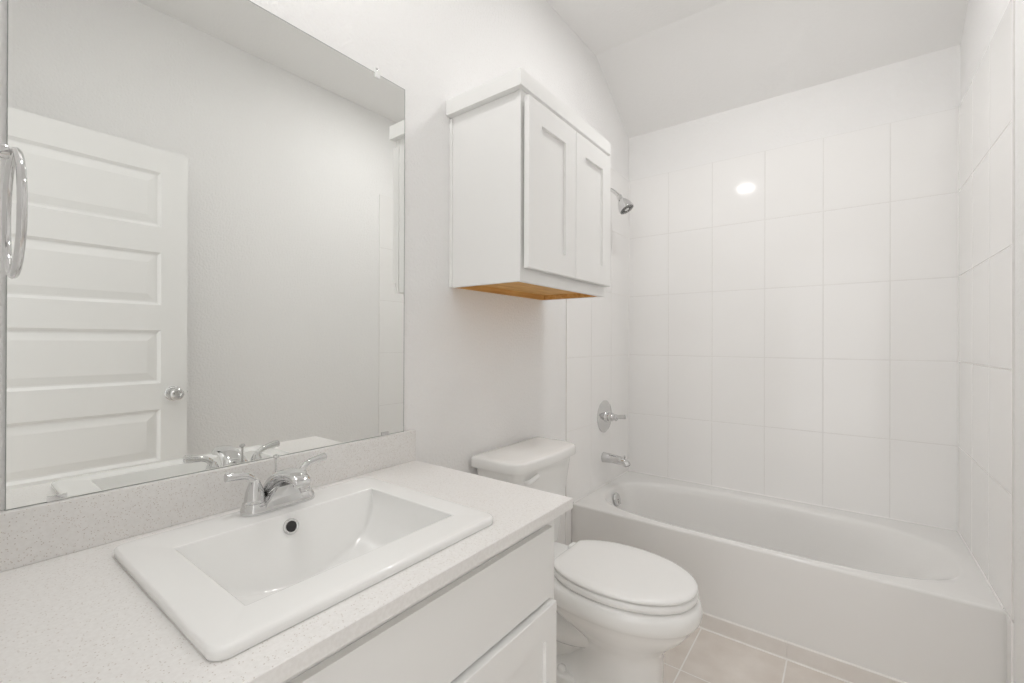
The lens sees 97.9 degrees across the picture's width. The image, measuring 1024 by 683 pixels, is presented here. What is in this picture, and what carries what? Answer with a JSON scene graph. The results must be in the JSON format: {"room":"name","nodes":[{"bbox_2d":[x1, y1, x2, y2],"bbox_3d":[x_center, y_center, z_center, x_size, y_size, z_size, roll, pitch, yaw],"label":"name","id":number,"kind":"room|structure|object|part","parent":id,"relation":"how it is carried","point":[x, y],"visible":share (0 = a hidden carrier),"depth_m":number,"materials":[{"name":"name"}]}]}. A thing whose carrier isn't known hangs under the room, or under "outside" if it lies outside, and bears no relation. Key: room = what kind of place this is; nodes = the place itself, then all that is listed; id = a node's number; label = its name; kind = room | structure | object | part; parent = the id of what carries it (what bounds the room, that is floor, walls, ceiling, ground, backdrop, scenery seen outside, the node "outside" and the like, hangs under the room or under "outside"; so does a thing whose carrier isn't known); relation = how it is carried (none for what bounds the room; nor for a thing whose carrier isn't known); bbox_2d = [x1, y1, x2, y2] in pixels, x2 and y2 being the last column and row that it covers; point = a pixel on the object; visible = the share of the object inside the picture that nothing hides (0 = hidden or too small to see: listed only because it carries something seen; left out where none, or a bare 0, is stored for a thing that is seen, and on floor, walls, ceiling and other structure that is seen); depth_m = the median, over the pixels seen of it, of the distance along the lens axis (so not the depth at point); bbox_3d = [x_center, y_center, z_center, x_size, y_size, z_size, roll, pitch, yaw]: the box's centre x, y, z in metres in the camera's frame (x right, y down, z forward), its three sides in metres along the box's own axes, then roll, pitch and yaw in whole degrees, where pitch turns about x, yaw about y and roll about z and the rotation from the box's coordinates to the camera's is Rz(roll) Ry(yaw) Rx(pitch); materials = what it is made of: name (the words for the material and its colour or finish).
{"room":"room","nodes":[
{"label":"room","id":0,"kind":"room"},
{"bbox_2d":[224,453,326,516],"bbox_3d":[-0.517,0.310,0.991,0.168,0.107,0.167,0,0,-9],"label":"faucet","id":1,"kind":"object","parent":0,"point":[288,487],"visible":1,"depth_m":0.95,"materials":[{"name":"silver metal"}]},
{"bbox_3d":[-0.564,0.289,0.933,0.019,0.042,0.068,0,0,33],"label":"lever","id":2,"kind":"part","parent":1,"relation":"part of","materials":[{"name":"silver metal"}]},
{"bbox_3d":[-0.550,0.327,0.953,0.050,0.067,0.050,0,0,37],"label":"handle","id":3,"kind":"part","parent":1,"relation":"part of","materials":[{"name":"silver metal"}]},
{"bbox_3d":[-0.488,0.316,0.971,0.141,0.084,0.086,0,0,37],"label":"spout","id":4,"kind":"part","parent":1,"relation":"part of","materials":[{"name":"silver metal"}]},
{"bbox_3d":[-0.489,0.327,1.035,0.050,0.067,0.050,0,0,37],"label":"handle","id":5,"kind":"part","parent":1,"relation":"part of","materials":[{"name":"silver metal"}]},
{"bbox_3d":[-0.473,0.290,1.054,0.019,0.042,0.068,0,0,41],"label":"lever","id":6,"kind":"part","parent":1,"relation":"part of","materials":[{"name":"silver metal"}]},
{"bbox_2d":[0,0,628,544],"bbox_3d":[-0.116,-0.200,1.813,0.100,2.837,2.760,0,0,37],"label":"wall","id":7,"kind":"structure","parent":0,"point":[484,371],"depth_m":1.60,"materials":[{"name":"white paint"}]},
{"bbox_2d":[4,0,404,510],"bbox_3d":[-0.595,-0.269,1.083,0.010,1.107,0.840,0,0,37],"label":"wall mirror","id":8,"kind":"object","parent":7,"relation":"attached to","point":[211,277],"visible":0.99,"depth_m":0.96,"materials":[{"name":"clear glass"}]},
{"bbox_2d":[0,430,415,571],"bbox_3d":[-0.606,0.333,1.060,0.019,0.096,0.962,0,0,37],"label":"backsplash","id":9,"kind":"structure","parent":7,"relation":"attached to","point":[45,531],"depth_m":0.90,"materials":[{"name":"stone"}]},
{"bbox_2d":[446,67,610,300],"bbox_3d":[0.098,-0.518,1.731,0.337,0.657,0.655,0,0,37],"label":"upper cabinet","id":10,"kind":"object","parent":7,"relation":"attached to","point":[529,178],"visible":1,"depth_m":1.52,"materials":[{"name":"white paint"}]},
{"bbox_3d":[0.136,-0.502,1.517,0.019,0.540,0.300,0,0,37],"label":"door","id":11,"kind":"part","parent":10,"relation":"part of","materials":[{"name":"white paint"}]},
{"bbox_3d":[0.205,-0.491,1.653,0.018,0.603,0.618,0,0,37],"label":"frame","id":12,"kind":"part","parent":10,"relation":"part of","materials":[{"name":"white paint"}]},
{"bbox_3d":[0.317,-0.501,1.758,0.019,0.540,0.296,0,0,37],"label":"door","id":13,"kind":"part","parent":10,"relation":"part of","materials":[{"name":"white paint"}]},
{"bbox_2d":[565,168,629,545],"bbox_3d":[0.514,0.092,2.562,0.010,2.256,0.799,0,0,37],"label":"tiled wall","id":14,"kind":"structure","parent":7,"relation":"attached to","point":[597,328],"depth_m":2.56,"materials":[{"name":"tile"}]},
{"bbox_2d":[597,400,625,431],"bbox_3d":[0.588,0.434,2.547,0.133,0.184,0.184,0,0,37],"label":"shower valve","id":15,"kind":"object","parent":14,"relation":"attached to","point":[605,415],"visible":1,"depth_m":2.55,"materials":[{"name":"silver metal"}]},
{"bbox_3d":[0.578,0.434,2.554,0.055,0.049,0.049,0,0,37],"label":"handle","id":16,"kind":"part","parent":15,"relation":"part of","materials":[{"name":"silver metal"}]},
{"bbox_3d":[0.610,0.427,2.526,0.071,0.031,0.026,0,0,40],"label":"lever","id":17,"kind":"part","parent":15,"relation":"part of","materials":[{"name":"silver metal"}]},
{"bbox_2d":[601,452,630,466],"bbox_3d":[0.594,0.670,2.532,0.162,0.065,0.060,0,0,37],"label":"tub spout","id":18,"kind":"object","parent":14,"relation":"attached to","point":[606,457],"visible":1,"depth_m":2.52,"materials":[{"name":"silver metal"}]},
{"bbox_2d":[610,188,633,214],"bbox_3d":[0.603,-0.815,2.530,0.176,0.194,0.087,0,0,37],"label":"shower","id":19,"kind":"object","parent":14,"relation":"attached to","point":[625,205],"visible":0.78,"depth_m":2.49,"materials":[{"name":"silver metal"}]},
{"bbox_3d":[0.573,-0.853,2.553,0.101,0.079,0.021,0,0,37],"label":"arm","id":20,"kind":"part","parent":19,"relation":"part of","materials":[{"name":"silver metal"}]},
{"bbox_2d":[663,628,846,682],"bbox_3d":[0.111,1.268,0.762,1.730,0.100,4.360,0,0,37],"label":"floor","id":21,"kind":"structure","parent":0,"point":[705,656],"depth_m":1.68,"materials":[{"name":"tile"}]},
{"bbox_2d":[283,520,556,682],"bbox_3d":[-0.388,0.811,0.881,0.580,0.808,0.941,0,0,37],"label":"vanity cabinet","id":22,"kind":"object","parent":21,"relation":"on","point":[495,622],"visible":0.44,"depth_m":0.84,"materials":[{"name":"white paint"}]},
{"bbox_2d":[0,430,572,682],"bbox_3d":[-0.377,0.346,0.887,0.594,0.122,0.962,0,0,37],"label":"countertop","id":23,"kind":"structure","parent":22,"relation":"on","point":[70,612],"depth_m":0.73,"materials":[{"name":"stone"}]},
{"bbox_2d":[113,477,492,661],"bbox_3d":[-0.373,0.430,0.869,0.458,0.130,0.530,0,0,37],"label":"sink","id":24,"kind":"object","parent":23,"relation":"in","point":[230,583],"visible":0.99,"depth_m":0.83,"materials":[{"name":"white ceramic"}]},
{"bbox_3d":[-0.033,0.853,0.888,0.020,0.480,0.436,0,0,37],"label":"door","id":25,"kind":"part","parent":22,"relation":"part of","materials":[{"name":"white paint"}]},
{"bbox_2d":[471,437,702,682],"bbox_3d":[0.280,0.822,1.611,0.762,0.794,0.452,0,0,37],"label":"toilet","id":26,"kind":"object","parent":21,"relation":"on","point":[621,607],"visible":0.78,"depth_m":1.48,"materials":[{"name":"white ceramic"}]},
{"bbox_3d":[0.067,0.645,1.772,0.205,0.358,0.412,0,0,37],"label":"tank","id":27,"kind":"part","parent":26,"relation":"part of","materials":[{"name":"white ceramic"}]},
{"bbox_3d":[0.071,0.445,1.770,0.236,0.042,0.452,0,0,37],"label":"tank lid","id":28,"kind":"part","parent":26,"relation":"part of","materials":[{"name":"white ceramic"}]},
{"bbox_3d":[0.068,0.500,1.609,0.034,0.038,0.070,0,0,37],"label":"flush lever","id":29,"kind":"part","parent":26,"relation":"part of","materials":[{"name":"white plastic"}]},
{"bbox_3d":[0.392,0.786,1.536,0.467,0.020,0.360,0,0,37],"label":"lid","id":30,"kind":"part","parent":26,"relation":"part of","materials":[{"name":"white plastic"}]},
{"bbox_3d":[0.390,0.811,1.538,0.476,0.024,0.364,0,0,37],"label":"seat","id":31,"kind":"part","parent":26,"relation":"part of","materials":[{"name":"white plastic"}]},
{"bbox_2d":[571,471,1007,682],"bbox_3d":[1.138,1.027,2.128,1.527,0.388,0.740,0,0,37],"label":"bathtub","id":32,"kind":"object","parent":21,"relation":"on","point":[907,602],"visible":0.92,"depth_m":1.80,"materials":[{"name":"white ceramic"}]},
{"bbox_3d":[0.593,0.890,2.518,0.027,0.071,0.073,0,0,37],"label":"overflow plate","id":33,"kind":"part","parent":32,"relation":"part of","materials":[{"name":"silver metal"}]},
{"bbox_2d":[546,0,967,137],"bbox_3d":[0.536,-1.482,1.320,1.730,0.450,2.975,0,0,37],"label":"ceiling","id":34,"kind":"structure","parent":0,"point":[663,64],"depth_m":2.21,"materials":[{"name":"white paint"}]},
{"bbox_2d":[629,44,960,180],"bbox_3d":[1.394,-0.054,2.467,1.730,2.557,0.100,0,0,37],"label":"wall","id":35,"kind":"structure","parent":0,"point":[929,83],"depth_m":2.30,"materials":[{"name":"white paint"}]},
{"bbox_2d":[629,108,957,530],"bbox_3d":[1.361,-0.098,2.422,1.520,1.871,0.010,0,0,37],"label":"tiled wall","id":36,"kind":"structure","parent":35,"relation":"attached to","point":[793,308],"depth_m":2.30,"materials":[{"name":"tile"}]},
{"bbox_2d":[698,612,906,682],"bbox_3d":[0.911,1.190,1.827,1.514,0.072,0.015,0,0,37],"label":"trim","id":37,"kind":"structure","parent":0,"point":[845,671],"depth_m":1.70,"materials":[{"name":"tile"}]},
{"bbox_2d":[961,0,1023,682],"bbox_3d":[1.188,-0.197,0.835,0.100,2.837,2.760,0,0,37],"label":"wall","id":38,"kind":"structure","parent":0,"point":[983,17],"depth_m":1.30,"materials":[{"name":"white paint"}]},
{"bbox_2d":[957,0,1014,682],"bbox_3d":[1.730,0.095,1.649,0.010,2.256,0.799,0,0,37],"label":"tiled wall","id":39,"kind":"structure","parent":38,"relation":"attached to","point":[986,112],"depth_m":1.53,"materials":[{"name":"tile"}]},
{"bbox_3d":[-0.327,-0.198,0.174,1.730,2.827,0.115,0,0,37],"label":"wall","id":40,"kind":"structure","parent":0,"visible":0},
{"bbox_2d":[0,143,27,278],"bbox_3d":[-0.607,-0.161,0.501,0.153,0.174,0.071,0,0,37],"label":"towel ring","id":41,"kind":"object","parent":40,"relation":"attached to","point":[14,156],"visible":1,"depth_m":0.51,"materials":[{"name":"silver metal"}]}
]}

